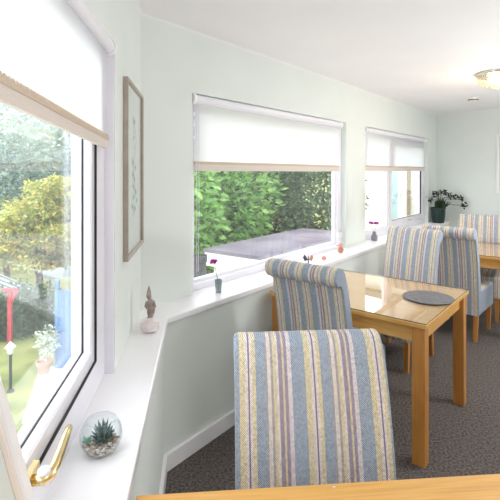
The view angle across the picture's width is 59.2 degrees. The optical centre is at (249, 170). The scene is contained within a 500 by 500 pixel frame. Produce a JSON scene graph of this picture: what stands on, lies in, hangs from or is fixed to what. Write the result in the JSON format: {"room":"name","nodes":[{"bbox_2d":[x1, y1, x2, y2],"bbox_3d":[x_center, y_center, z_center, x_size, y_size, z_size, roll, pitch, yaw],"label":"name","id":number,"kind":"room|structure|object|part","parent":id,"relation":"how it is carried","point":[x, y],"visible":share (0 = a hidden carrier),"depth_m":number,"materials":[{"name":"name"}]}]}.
{"room":"dining room","nodes":[
{"label":"dining room","id":0,"kind":"room"},
{"bbox_2d":[85,0,139,368],"bbox_3d":[-0.374,-0.002,-0.052,0.110,1.724,5.100,0,0,-6],"label":"wall","id":1,"kind":"structure","parent":0,"point":[120,19],"depth_m":1.81,"materials":[{"name":"paint"}]},
{"bbox_2d":[17,54,114,499],"bbox_3d":[-0.447,0.140,0.660,0.146,1.240,2.030,0,0,-6],"label":"window","id":2,"kind":"structure","parent":1,"relation":"in","point":[45,439],"depth_m":1.48,"materials":[{"name":"white plastic"}]},
{"bbox_3d":[-0.452,0.630,0.908,0.012,0.028,0.065,0,0,-6],"label":"handle plate","id":3,"kind":"part","parent":2,"relation":"part of","materials":[{"name":"gold metal"}]},
{"bbox_3d":[-0.426,0.628,0.982,0.043,0.034,0.184,0,0,0],"label":"handle","id":4,"kind":"part","parent":2,"relation":"part of","materials":[{"name":"gold metal"}]},
{"bbox_3d":[-0.455,0.121,0.659,0.026,1.073,1.741,0,0,-6],"label":"sash","id":5,"kind":"part","parent":2,"relation":"part of","materials":[{"name":"white plastic"}]},
{"bbox_2d":[0,0,116,148],"bbox_3d":[-0.411,-0.282,0.654,0.064,0.404,1.926,0,0,-6],"label":"roller blind","id":6,"kind":"object","parent":2,"relation":"attached to","point":[54,53],"visible":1,"depth_m":1.03,"materials":[{"name":"cloth"},{"name":"white plastic"},{"name":"light wood"}]},
{"bbox_3d":[-0.477,0.140,0.656,0.086,1.240,2.030,0,0,-6],"label":"frame","id":7,"kind":"part","parent":2,"relation":"part of","materials":[{"name":"white plastic"}]},
{"bbox_2d":[123,76,143,261],"bbox_3d":[-0.551,-0.008,2.102,0.021,0.780,0.510,0,0,-6],"label":"framed picture","id":8,"kind":"object","parent":1,"relation":"attached to","point":[133,100],"visible":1,"depth_m":2.06,"materials":[{"name":"paper"}]},
{"bbox_3d":[-0.551,-0.007,2.102,0.003,0.755,0.480,0,0,-6],"label":"glass","id":9,"kind":"part","parent":8,"relation":"part of","materials":[{"name":"clear glass"}]},
{"bbox_2d":[135,0,142,12],"bbox_3d":[-0.313,-0.858,-0.095,0.022,0.012,5.000,0,0,-6],"label":"trim","id":10,"kind":"structure","parent":1,"relation":"attached to","point":[137,1],"depth_m":2.30,"materials":[{"name":"paint"}]},
{"bbox_2d":[130,343,163,499],"bbox_3d":[-0.351,1.175,-0.058,0.335,0.770,5.082,0,0,-6],"label":"wall","id":11,"kind":"structure","parent":0,"point":[147,479],"depth_m":1.78,"materials":[{"name":"paint"}]},
{"bbox_2d":[159,455,166,493],"bbox_3d":[-0.170,1.518,-0.137,0.028,0.085,4.885,0,0,-6],"label":"baseboard","id":12,"kind":"structure","parent":11,"relation":"attached to","point":[164,467],"depth_m":2.15,"materials":[{"name":"white paint"}]},
{"bbox_2d":[165,328,356,471],"bbox_3d":[1.317,1.518,4.521,0.028,0.085,5.704,0,0,38],"label":"baseboard","id":13,"kind":"structure","parent":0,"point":[202,438],"depth_m":2.46,"materials":[{"name":"white paint"}]},
{"bbox_2d":[140,12,436,310],"bbox_3d":[1.142,-0.002,4.687,0.137,1.724,5.960,0,0,38],"label":"wall","id":14,"kind":"structure","parent":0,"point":[176,63],"depth_m":2.74,"materials":[{"name":"paint"}]},
{"bbox_2d":[192,105,341,291],"bbox_3d":[0.239,0.140,3.571,0.090,1.240,2.111,0,0,38],"label":"window","id":15,"kind":"structure","parent":14,"relation":"attached to","point":[204,281],"depth_m":3.58,"materials":[{"name":"white plastic"}]},
{"bbox_2d":[192,93,342,263],"bbox_3d":[0.256,0.073,3.506,0.072,1.114,2.007,0,0,38],"label":"roller blind","id":16,"kind":"object","parent":14,"relation":"attached to","point":[228,135],"visible":0.89,"depth_m":3.25,"materials":[{"name":"fabric"}]},
{"bbox_3d":[-0.326,0.105,2.749,0.004,1.050,0.023,0,0,38],"label":"pull chain","id":17,"kind":"part","parent":16,"relation":"part of","materials":[{"name":"white plastic"}]},
{"bbox_2d":[365,171,423,239],"bbox_3d":[1.885,0.140,5.629,0.131,1.240,2.240,0,0,38],"label":"window","id":18,"kind":"structure","parent":14,"relation":"attached to","point":[411,220],"depth_m":5.42,"materials":[{"name":"white plastic"}]},
{"bbox_3d":[2.104,0.140,5.944,0.065,1.080,1.315,0,0,38],"label":"sash","id":19,"kind":"part","parent":18,"relation":"part of","materials":[{"name":"white plastic"}]},
{"bbox_2d":[365,126,426,170],"bbox_3d":[1.886,-0.242,5.577,0.072,0.484,2.136,0,0,38],"label":"roller blind","id":20,"kind":"object","parent":14,"relation":"attached to","point":[384,150],"visible":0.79,"depth_m":5.41,"materials":[{"name":"fabric"}]},
{"bbox_2d":[164,224,447,454],"bbox_3d":[1.137,1.175,4.606,0.380,0.770,5.792,0,0,38],"label":"wall","id":21,"kind":"structure","parent":0,"point":[199,380],"depth_m":2.54,"materials":[{"name":"paint"}]},
{"bbox_2d":[45,221,449,499],"bbox_3d":[0.514,0.777,2.445,2.295,0.035,9.987,0,0,18],"label":"windowsill","id":22,"kind":"structure","parent":21,"relation":"on","point":[127,392],"depth_m":1.49,"materials":[{"name":"white paint"}]},
{"bbox_2d":[0,376,34,499],"bbox_3d":[-0.354,0.539,0.592,0.136,0.441,0.314,0,0,-6],"label":"frame","id":23,"kind":"object","parent":22,"relation":"on","point":[15,484],"visible":1,"depth_m":0.71,"materials":[{"name":"beige paint"}]},
{"bbox_3d":[-0.357,0.540,0.591,0.110,0.381,0.252,0,0,-6],"label":"panel","id":24,"kind":"part","parent":23,"relation":"part of","materials":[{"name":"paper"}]},
{"bbox_2d":[79,411,122,458],"bbox_3d":[-0.403,0.716,1.193,0.112,0.089,0.112,0,0,0],"label":"terrarium","id":25,"kind":"object","parent":22,"relation":"on","point":[104,436],"visible":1,"depth_m":1.18,"materials":[{"name":"clear glass"}]},
{"bbox_2d":[139,317,158,332],"bbox_3d":[-0.476,0.727,2.075,0.092,0.074,0.078,0,0,0],"label":"rock","id":26,"kind":"object","parent":22,"relation":"on","point":[147,325],"visible":0.98,"depth_m":2.05,"materials":[{"name":"stone"}]},
{"bbox_2d":[144,286,156,317],"bbox_3d":[-0.468,0.621,2.075,0.046,0.162,0.049,0,0,45],"label":"figurine","id":27,"kind":"object","parent":26,"relation":"on","point":[150,305],"visible":1,"depth_m":2.07,"materials":[{"name":"brown stone"}]},
{"bbox_2d":[209,259,221,292],"bbox_3d":[-0.216,0.655,2.762,0.085,0.209,0.059,0,0,32],"label":"bud vase","id":28,"kind":"object","parent":22,"relation":"on","point":[218,282],"visible":1,"depth_m":2.74,"materials":[{"name":"glass"}]},
{"bbox_2d":[303,254,312,262],"bbox_3d":[0.477,0.723,3.607,0.084,0.075,0.013,0,0,0],"label":"ornament","id":29,"kind":"object","parent":22,"relation":"on","point":[304,256],"visible":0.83,"depth_m":3.61,"materials":[{"name":"ceramic"}]},
{"bbox_2d":[336,243,343,252],"bbox_3d":[0.824,0.711,4.040,0.069,0.093,0.044,0,0,0],"label":"bird ornament","id":30,"kind":"object","parent":22,"relation":"on","point":[340,249],"visible":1,"depth_m":4.03,"materials":[{"name":"orange ceramic"}]},
{"bbox_2d":[369,221,378,240],"bbox_3d":[1.359,0.655,4.831,0.119,0.210,0.074,0,0,0],"label":"bud vase","id":31,"kind":"object","parent":22,"relation":"on","point":[374,237],"visible":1,"depth_m":4.82,"materials":[{"name":"grey glass"}]},
{"bbox_2d":[425,189,467,222],"bbox_3d":[2.866,0.513,6.443,0.620,0.494,0.278,0,0,0],"label":"potted plant","id":32,"kind":"object","parent":22,"relation":"on","point":[437,212],"visible":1,"depth_m":6.41,"materials":[{"name":"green plant"}]},
{"bbox_3d":[2.769,0.647,6.473,0.212,0.225,0.212,0,0,0],"label":"pot","id":33,"kind":"part","parent":32,"relation":"part of","materials":[{"name":"green ceramic"}]},
{"bbox_2d":[139,0,499,114],"bbox_3d":[2.570,-0.939,2.107,6.726,0.150,9.774,0,0,0],"label":"ceiling","id":34,"kind":"structure","parent":0,"point":[426,55],"depth_m":2.83,"materials":[{"name":"paint"}]},
{"bbox_2d":[467,97,479,101],"bbox_3d":[2.640,-0.843,5.200,0.132,0.042,0.132,0,0,0],"label":"smoke detector","id":35,"kind":"object","parent":34,"relation":"attached to","point":[471,99],"visible":1,"depth_m":5.16,"materials":[{"name":"plastic"}]},
{"bbox_2d":[475,68,499,87],"bbox_3d":[2.220,-0.795,3.860,0.436,0.138,0.436,0,0,0],"label":"ceiling light","id":36,"kind":"object","parent":34,"relation":"attached to","point":[492,76],"visible":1,"depth_m":3.82,"materials":[{"name":"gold metal"}]},
{"bbox_3d":[2.220,-0.850,3.860,0.436,0.028,0.436,0,0,0],"label":"ceiling plate","id":37,"kind":"part","parent":36,"relation":"part of","materials":[{"name":"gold metal"}]},
{"bbox_2d":[165,299,499,493],"bbox_3d":[2.570,1.620,2.107,6.726,0.120,9.774,0,0,0],"label":"floor","id":38,"kind":"structure","parent":0,"point":[463,441],"depth_m":2.72,"materials":[{"name":"grey carpet"}]},
{"bbox_2d":[233,328,396,489],"bbox_3d":[0.203,1.036,1.119,0.464,1.049,0.672,0,0,-4],"label":"dining chair","id":39,"kind":"object","parent":38,"relation":"on","point":[312,407],"visible":0.98,"depth_m":1.30,"materials":[{"name":"multicoloured fabric"}]},
{"bbox_2d":[136,474,499,499],"bbox_3d":[0.273,1.181,0.705,1.040,0.757,0.860,0,0,-5],"label":"dining table","id":40,"kind":"object","parent":38,"relation":"on","point":[473,487],"visible":1,"depth_m":1.10,"materials":[{"name":"brown wood"}]},
{"bbox_2d":[265,258,384,353],"bbox_3d":[0.474,1.036,2.673,0.464,1.049,0.672,0,0,39],"label":"dining chair","id":41,"kind":"object","parent":38,"relation":"on","point":[308,296],"visible":0.28,"depth_m":2.46,"materials":[{"name":"multicoloured fabric"}]},
{"bbox_3d":[0.335,0.915,2.502,0.464,0.809,0.232,0,0,39],"label":"backrest","id":42,"kind":"part","parent":41,"relation":"part of","materials":[{"name":"fabric"}]},
{"bbox_2d":[269,270,468,468],"bbox_3d":[0.801,1.178,2.947,1.020,0.764,0.880,0,0,39],"label":"dining table","id":43,"kind":"object","parent":38,"relation":"on","point":[377,302],"visible":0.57,"depth_m":2.59,"materials":[{"name":"brown wood"}]},
{"bbox_3d":[0.194,1.194,2.937,0.068,0.733,0.068,0,0,39],"label":"leg","id":44,"kind":"part","parent":43,"relation":"part of","materials":[{"name":"brown wood"}]},
{"bbox_3d":[0.801,0.799,2.947,1.014,0.006,0.874,0,0,39],"label":"glass","id":45,"kind":"part","parent":43,"relation":"part of","materials":[{"name":"clear glass"}]},
{"bbox_3d":[0.909,1.194,2.350,0.068,0.733,0.068,0,0,39],"label":"leg","id":46,"kind":"part","parent":43,"relation":"part of","materials":[{"name":"brown wood"}]},
{"bbox_2d":[402,290,454,304],"bbox_3d":[1.119,0.793,2.765,0.306,0.005,0.306,0,0,0],"label":"placemat","id":47,"kind":"object","parent":43,"relation":"on","point":[419,296],"visible":1,"depth_m":2.75,"materials":[{"name":"grey stone"}]},
{"bbox_3d":[1.408,1.194,2.957,0.068,0.733,0.068,0,0,39],"label":"leg","id":48,"kind":"part","parent":43,"relation":"part of","materials":[{"name":"brown wood"}]},
{"bbox_2d":[357,226,442,373],"bbox_3d":[1.281,1.036,3.751,0.464,1.049,0.672,0,0,45],"label":"dining chair","id":49,"kind":"object","parent":38,"relation":"on","point":[412,254],"visible":0.3,"depth_m":3.84,"materials":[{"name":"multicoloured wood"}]},
{"bbox_3d":[1.199,1.199,3.669,0.464,0.248,0.440,0,0,45],"label":"seat","id":50,"kind":"part","parent":49,"relation":"part of","materials":[{"name":"blue fabric"}]},
{"bbox_3d":[1.212,1.438,3.402,0.042,0.245,0.042,0,0,45],"label":"leg","id":51,"kind":"part","parent":49,"relation":"part of","materials":[{"name":"brown wood"}]},
{"bbox_3d":[1.437,0.915,3.906,0.464,0.809,0.232,0,0,45],"label":"backrest","id":52,"kind":"part","parent":49,"relation":"part of","materials":[{"name":"fabric"}]},
{"bbox_3d":[1.524,1.438,3.714,0.042,0.245,0.066,0,0,45],"label":"leg","id":53,"kind":"part","parent":49,"relation":"part of","materials":[{"name":"brown wood"}]},
{"bbox_2d":[421,225,492,342],"bbox_3d":[2.016,1.036,4.266,0.464,1.049,0.672,0,0,42],"label":"dining chair","id":54,"kind":"object","parent":38,"relation":"on","point":[458,261],"visible":0.63,"depth_m":4.04,"materials":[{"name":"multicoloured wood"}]},
{"bbox_3d":[1.868,0.915,4.102,0.464,0.809,0.232,0,0,42],"label":"backrest","id":55,"kind":"part","parent":54,"relation":"part of","materials":[{"name":"fabric"}]},
{"bbox_3d":[2.065,1.438,4.025,0.042,0.245,0.066,0,0,42],"label":"leg","id":56,"kind":"part","parent":54,"relation":"part of","materials":[{"name":"brown wood"}]},
{"bbox_3d":[2.093,1.199,4.352,0.464,0.248,0.440,0,0,42],"label":"seat","id":57,"kind":"part","parent":54,"relation":"part of","materials":[{"name":"blue fabric"}]},
{"bbox_3d":[2.361,1.438,4.353,0.042,0.245,0.042,0,0,42],"label":"leg","id":58,"kind":"part","parent":54,"relation":"part of","materials":[{"name":"brown wood"}]},
{"bbox_2d":[458,214,499,322],"bbox_3d":[2.548,1.036,4.904,0.464,1.049,0.672,0,0,33],"label":"dining chair","id":59,"kind":"object","parent":38,"relation":"on","point":[487,227],"visible":0.27,"depth_m":5.00,"materials":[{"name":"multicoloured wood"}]},
{"bbox_3d":[2.668,0.915,5.089,0.464,0.809,0.232,0,0,33],"label":"backrest","id":60,"kind":"part","parent":59,"relation":"part of","materials":[{"name":"fabric"}]},
{"bbox_3d":[2.485,1.199,4.807,0.464,0.248,0.440,0,0,33],"label":"seat","id":61,"kind":"part","parent":59,"relation":"part of","materials":[{"name":"blue fabric"}]},
{"bbox_3d":[2.553,1.438,4.548,0.042,0.245,0.042,0,0,33],"label":"leg","id":62,"kind":"part","parent":59,"relation":"part of","materials":[{"name":"brown wood"}]},
{"bbox_2d":[478,242,499,268],"bbox_3d":[2.276,1.178,4.647,1.020,0.764,0.880,0,0,39],"label":"dining table","id":63,"kind":"object","parent":38,"relation":"on","point":[489,253],"visible":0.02,"depth_m":4.20,"materials":[{"name":"brown wood"}]},
{"bbox_2d":[437,110,499,226],"bbox_3d":[4.219,0.348,5.260,0.200,2.424,4.700,0,0,-37],"label":"wall","id":64,"kind":"structure","parent":0,"point":[466,142],"depth_m":6.43,"materials":[{"name":"paint"}]},
{"bbox_2d":[437,109,499,115],"bbox_3d":[4.168,-0.858,5.159,0.022,0.012,4.200,0,0,-37],"label":"trim","id":65,"kind":"structure","parent":64,"relation":"attached to","point":[491,109],"depth_m":6.43,"materials":[{"name":"paint"}]},
{"bbox_2d":[496,134,499,192],"bbox_3d":[3.643,-0.104,5.840,0.019,0.822,0.700,0,0,-37],"label":"framed picture","id":66,"kind":"object","parent":64,"relation":"attached to","point":[497,135],"visible":1,"depth_m":6.10,"materials":[{"name":"white paint"}]},
{"bbox_2d":[499,136,499,190],"bbox_3d":[3.647,-0.104,5.844,0.006,0.771,0.650,0,0,-37],"label":"print","id":67,"kind":"object","parent":66,"relation":"attached to","point":[499,136],"depth_m":6.09,"materials":[{"name":"paper"}]},
{"label":"outside","id":68,"kind":"structure","parent":0,"visible":0},
{"bbox_2d":[0,157,331,433],"bbox_3d":[-4.000,0.810,33.600,76.000,5.500,64.800,0,0,0],"label":"lawn","id":69,"kind":"structure","parent":68,"point":[24,357],"depth_m":8.35,"materials":[{"name":"green plant"}]},
{"bbox_2d":[0,292,15,334],"bbox_3d":[-5.825,2.946,9.402,1.585,1.436,1.433,0,0,0],"label":"shrub","id":70,"kind":"object","parent":69,"relation":"on","point":[5,300],"visible":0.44,"depth_m":9.41,"materials":[{"name":"green plant"}]},
{"bbox_2d":[5,341,15,392],"bbox_3d":[-3.865,3.150,7.100,0.170,0.820,0.170,0,0,0],"label":"garden lamp","id":71,"kind":"object","parent":69,"relation":"on","point":[10,346],"visible":1,"depth_m":7.08,"materials":[{"name":"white metal"}]},
{"bbox_3d":[-3.865,3.250,7.100,0.120,0.620,0.117,0,0,0],"label":"post","id":72,"kind":"part","parent":71,"relation":"part of","materials":[{"name":"black metal"}]},
{"bbox_2d":[2,288,18,343],"bbox_3d":[-4.894,2.980,9.000,0.330,1.160,0.075,0,0,0],"label":"post","id":73,"kind":"object","parent":69,"relation":"on","point":[10,296],"visible":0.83,"depth_m":8.96,"materials":[{"name":"metal"}]},
{"bbox_3d":[-4.909,2.430,9.000,0.300,0.060,0.060,0,0,0],"label":"cross arm","id":74,"kind":"part","parent":73,"relation":"part of","materials":[{"name":"red paint"}]},
{"bbox_2d":[0,104,44,154],"bbox_3d":[-21.559,-4.024,37.930,8.273,7.670,8.702,0,0,0],"label":"tree","id":75,"kind":"object","parent":69,"relation":"on","point":[0,104],"visible":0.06,"depth_m":37.86,"materials":[{"name":"green plant"}]},
{"bbox_2d":[0,285,46,339],"bbox_3d":[-5.385,3.067,9.603,1.794,1.197,1.332,0,0,0],"label":"shrub","id":76,"kind":"object","parent":69,"relation":"on","point":[20,307],"visible":0.54,"depth_m":9.48,"materials":[{"name":"green plant"}]},
{"bbox_2d":[0,106,46,195],"bbox_3d":[-15.646,-1.037,25.941,7.343,5.752,7.155,0,0,0],"label":"tree","id":77,"kind":"object","parent":69,"relation":"on","point":[9,131],"visible":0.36,"depth_m":26.15,"materials":[{"name":"green plant"}]},
{"bbox_2d":[0,133,48,277],"bbox_3d":[-8.129,1.119,13.959,3.262,4.786,3.033,0,0,0],"label":"conifer","id":78,"kind":"object","parent":69,"relation":"on","point":[5,170],"visible":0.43,"depth_m":13.99,"materials":[{"name":"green plant"}]},
{"bbox_2d":[0,277,54,338],"bbox_3d":[-5.011,3.030,9.872,1.305,1.270,1.318,0,0,-32],"label":"shrub","id":79,"kind":"object","parent":69,"relation":"on","point":[41,294],"visible":0.58,"depth_m":9.72,"materials":[{"name":"green plant"}]},
{"bbox_2d":[0,274,54,314],"bbox_3d":[-5.679,2.959,10.600,2.642,1.368,0.800,0,0,0],"label":"garden shed","id":80,"kind":"object","parent":69,"relation":"on","point":[4,281],"visible":0.16,"depth_m":10.69,"materials":[{"name":"white"}]},
{"bbox_2d":[0,111,55,152],"bbox_3d":[-20.318,-3.259,39.848,6.568,5.900,6.438,0,0,0],"label":"tree","id":81,"kind":"object","parent":69,"relation":"on","point":[9,112],"visible":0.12,"depth_m":39.08,"materials":[{"name":"green plant"}]},
{"bbox_2d":[0,104,63,182],"bbox_3d":[-16.443,-1.719,30.040,7.263,6.044,7.131,0,0,-39],"label":"tree","id":82,"kind":"object","parent":69,"relation":"on","point":[2,107],"visible":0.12,"depth_m":29.90,"materials":[{"name":"green plant"}]},
{"bbox_2d":[0,172,70,288],"bbox_3d":[-5.627,1.836,11.439,3.678,3.661,2.198,0,0,0],"label":"maple tree","id":83,"kind":"object","parent":69,"relation":"on","point":[42,249],"visible":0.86,"depth_m":11.03,"materials":[{"name":"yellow plant"}]},
{"bbox_2d":[0,119,70,193],"bbox_3d":[-13.450,-0.768,27.130,5.451,4.814,5.236,0,0,41],"label":"tree","id":84,"kind":"object","parent":69,"relation":"on","point":[37,135],"visible":0.39,"depth_m":26.36,"materials":[{"name":"green plant"}]},
{"bbox_2d":[13,281,61,333],"bbox_3d":[-4.743,3.098,10.173,1.359,1.142,1.367,0,0,0],"label":"shrub","id":85,"kind":"object","parent":69,"relation":"on","point":[42,287],"visible":0.3,"depth_m":9.93,"materials":[{"name":"green plant"}]},
{"bbox_2d":[11,118,70,178],"bbox_3d":[-13.848,-1.524,30.917,6.011,5.298,6.169,0,0,0],"label":"tree","id":86,"kind":"object","parent":69,"relation":"on","point":[32,132],"visible":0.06,"depth_m":30.25,"materials":[{"name":"green plant"}]},
{"bbox_2d":[22,366,62,423],"bbox_3d":[-3.104,3.570,6.804,0.710,0.080,2.551,0,0,-25],"label":"path","id":87,"kind":"structure","parent":69,"relation":"on","point":[42,384],"depth_m":7.14,"materials":[{"name":"white concrete"}]},
{"bbox_2d":[33,324,61,374],"bbox_3d":[-3.547,3.116,7.687,0.501,0.888,0.459,0,0,0],"label":"potted plant","id":88,"kind":"object","parent":87,"relation":"on","point":[43,364],"visible":1,"depth_m":7.65,"materials":[{"name":"plant"}]},
{"bbox_3d":[-3.605,3.442,7.700,0.260,0.235,0.260,0,0,0],"label":"pot","id":89,"kind":"part","parent":88,"relation":"part of","materials":[{"name":"ceramic"}]},
{"bbox_2d":[55,279,70,367],"bbox_3d":[-3.254,2.760,7.897,0.480,1.620,0.075,0,0,0],"label":"fence","id":90,"kind":"object","parent":87,"relation":"on","point":[62,297],"visible":0.55,"depth_m":7.88,"materials":[{"name":"blue paint"}]},
{"bbox_3d":[-3.459,2.760,7.900,0.070,1.620,0.070,0,0,0],"label":"post","id":91,"kind":"part","parent":90,"relation":"part of","materials":[{"name":"blue paint"}]},
{"bbox_3d":[-3.244,2.460,7.870,0.440,0.070,0.020,0,0,0],"label":"rail","id":92,"kind":"part","parent":90,"relation":"part of","materials":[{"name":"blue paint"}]},
{"bbox_3d":[-3.244,2.810,7.870,0.440,0.070,0.020,0,0,0],"label":"rail","id":93,"kind":"part","parent":90,"relation":"part of","materials":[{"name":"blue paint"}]},
{"bbox_3d":[-3.244,3.160,7.870,0.440,0.070,0.020,0,0,0],"label":"rail","id":94,"kind":"part","parent":90,"relation":"part of","materials":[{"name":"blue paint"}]},
{"bbox_3d":[-3.244,2.840,7.900,0.460,1.400,0.040,0,0,0],"label":"panel","id":95,"kind":"part","parent":90,"relation":"part of","materials":[{"name":"blue paint"}]},
{"bbox_2d":[20,123,70,177],"bbox_3d":[-10.432,-1.027,26.003,5.327,5.217,5.210,0,0,0],"label":"tree","id":96,"kind":"object","parent":69,"relation":"on","point":[67,142],"visible":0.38,"depth_m":24.89,"materials":[{"name":"green plant"}]},
{"bbox_2d":[40,148,70,259],"bbox_3d":[-6.134,1.237,15.578,2.761,4.083,2.748,0,0,0],"label":"conifer","id":97,"kind":"object","parent":69,"relation":"on","point":[61,168],"visible":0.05,"depth_m":15.12,"materials":[{"name":"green plant"}]},
{"bbox_2d":[43,265,70,292],"bbox_3d":[-5.180,3.042,11.900,1.456,1.037,0.652,0,0,0],"label":"roof","id":98,"kind":"structure","parent":69,"relation":"on","point":[58,273],"depth_m":11.77,"materials":[{"name":"white"}]},
{"bbox_2d":[194,254,206,277],"bbox_3d":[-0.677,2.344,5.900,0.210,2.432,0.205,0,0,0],"label":"tub","id":99,"kind":"object","parent":69,"relation":"on","point":[199,269],"visible":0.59,"depth_m":5.82,"materials":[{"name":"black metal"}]},
{"bbox_2d":[194,171,231,274],"bbox_3d":[-1.459,1.277,7.490,2.530,4.769,2.762,0,0,0],"label":"shrub","id":100,"kind":"object","parent":69,"relation":"on","point":[203,226],"visible":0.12,"depth_m":7.28,"materials":[{"name":"green plant"}]},
{"bbox_2d":[198,172,271,273],"bbox_3d":[-1.479,1.053,10.492,4.125,5.217,4.072,0,0,0],"label":"shrub","id":101,"kind":"object","parent":69,"relation":"on","point":[198,172],"visible":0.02,"depth_m":9.60,"materials":[{"name":"green plant"}]},
{"bbox_2d":[195,171,287,273],"bbox_3d":[-0.556,1.388,8.895,2.674,4.547,2.607,0,0,0],"label":"shrub","id":102,"kind":"object","parent":69,"relation":"on","point":[245,215],"visible":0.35,"depth_m":8.39,"materials":[{"name":"green plant"}]},
{"bbox_2d":[203,228,331,271],"bbox_3d":[1.121,2.360,7.062,2.350,2.400,2.950,0,0,37],"label":"extension","id":103,"kind":"object","parent":69,"relation":"on","point":[234,254],"visible":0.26,"depth_m":6.67,"materials":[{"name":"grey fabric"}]},
{"bbox_2d":[213,171,326,238],"bbox_3d":[0.400,1.254,9.950,2.704,4.815,2.718,0,0,0],"label":"shrub","id":104,"kind":"object","parent":69,"relation":"on","point":[295,204],"visible":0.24,"depth_m":9.42,"materials":[{"name":"green plant"}]},
{"bbox_2d":[262,171,370,235],"bbox_3d":[1.402,1.376,10.246,2.498,4.570,2.419,0,0,-42],"label":"shrub","id":105,"kind":"object","parent":69,"relation":"on","point":[328,196],"visible":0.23,"depth_m":9.68,"materials":[{"name":"green plant"}]},
{"bbox_2d":[365,171,416,229],"bbox_3d":[6.982,0.360,15.129,3.500,6.400,7.844,0,0,-42],"label":"house","id":106,"kind":"structure","parent":69,"relation":"on","point":[404,183],"depth_m":15.18,"materials":[{"name":"plastic"}]},
{"bbox_3d":[4.962,0.410,15.209,0.010,2.740,0.340,0,0,-42],"label":"pane","id":107,"kind":"part","parent":106,"relation":"part of","materials":[{"name":"clear glass"}]}
]}

